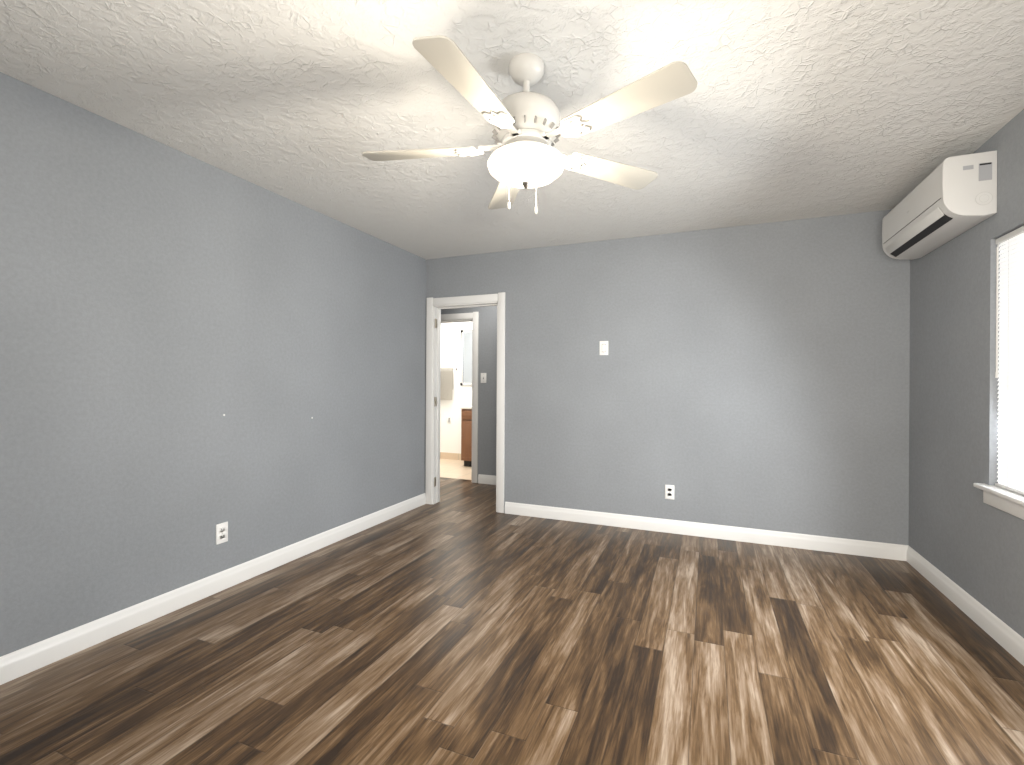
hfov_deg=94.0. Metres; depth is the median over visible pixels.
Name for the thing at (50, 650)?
baseboard
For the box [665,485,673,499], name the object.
outlet
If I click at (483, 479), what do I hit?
baseboard
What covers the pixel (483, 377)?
light switch
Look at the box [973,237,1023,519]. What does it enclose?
window
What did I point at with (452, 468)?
floor
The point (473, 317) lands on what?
door frame
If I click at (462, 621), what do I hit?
floor
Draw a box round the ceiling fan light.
[362,35,696,214]
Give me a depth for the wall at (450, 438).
7.51 m
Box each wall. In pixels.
[0,72,425,656]
[425,209,909,544]
[440,322,471,453]
[441,306,496,475]
[909,109,1023,637]
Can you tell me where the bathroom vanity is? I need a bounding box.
[460,405,471,466]
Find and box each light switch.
[481,373,485,382]
[600,341,607,354]
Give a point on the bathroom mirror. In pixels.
(466, 360)
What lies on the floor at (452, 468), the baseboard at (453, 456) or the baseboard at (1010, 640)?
the baseboard at (453, 456)
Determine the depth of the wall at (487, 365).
5.72 m
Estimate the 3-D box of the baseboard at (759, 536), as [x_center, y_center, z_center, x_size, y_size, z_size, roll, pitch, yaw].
[1.325,1.170,3.866,3.005,0.106,0.016,0,0,22]
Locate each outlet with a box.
[216,522,227,544]
[447,416,450,423]
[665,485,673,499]
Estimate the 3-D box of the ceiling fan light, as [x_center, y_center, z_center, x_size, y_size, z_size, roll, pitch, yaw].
[0.031,-0.925,1.804,1.254,0.599,1.215,0,0,22]
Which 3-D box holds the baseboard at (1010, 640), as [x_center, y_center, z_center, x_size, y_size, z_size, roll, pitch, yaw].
[1.764,1.172,0.944,0.016,0.106,5.090,0,0,22]
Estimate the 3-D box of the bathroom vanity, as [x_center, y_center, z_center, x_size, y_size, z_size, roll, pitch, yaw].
[-0.239,0.715,6.922,0.896,0.998,0.570,0,0,22]
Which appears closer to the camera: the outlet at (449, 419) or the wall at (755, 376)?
the wall at (755, 376)
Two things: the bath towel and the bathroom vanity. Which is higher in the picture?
the bath towel
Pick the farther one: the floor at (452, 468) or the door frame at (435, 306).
the floor at (452, 468)
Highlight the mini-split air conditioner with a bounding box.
[882,150,996,259]
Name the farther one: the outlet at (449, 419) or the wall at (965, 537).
the outlet at (449, 419)
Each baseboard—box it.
[0,493,425,684]
[440,452,460,459]
[478,474,495,484]
[505,502,908,560]
[904,545,1023,665]
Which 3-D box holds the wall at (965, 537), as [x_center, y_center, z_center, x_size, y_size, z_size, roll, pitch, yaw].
[2.040,0.007,1.422,0.120,2.440,6.420,0,0,22]
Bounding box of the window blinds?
[995,226,1023,494]
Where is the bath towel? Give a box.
[440,368,457,399]
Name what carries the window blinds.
attached to the window
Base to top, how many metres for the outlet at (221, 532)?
0.116 m
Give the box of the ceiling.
[0,0,1023,259]
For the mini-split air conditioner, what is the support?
attached to the wall at (965, 537)
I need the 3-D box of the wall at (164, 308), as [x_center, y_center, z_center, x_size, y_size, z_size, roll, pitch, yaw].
[-1.886,-0.016,2.444,0.120,2.440,5.330,0,0,22]
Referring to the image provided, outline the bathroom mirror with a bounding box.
[460,330,471,385]
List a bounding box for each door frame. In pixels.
[425,292,504,512]
[441,312,478,482]
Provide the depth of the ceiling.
2.03 m
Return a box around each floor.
[0,477,1023,764]
[440,459,471,479]

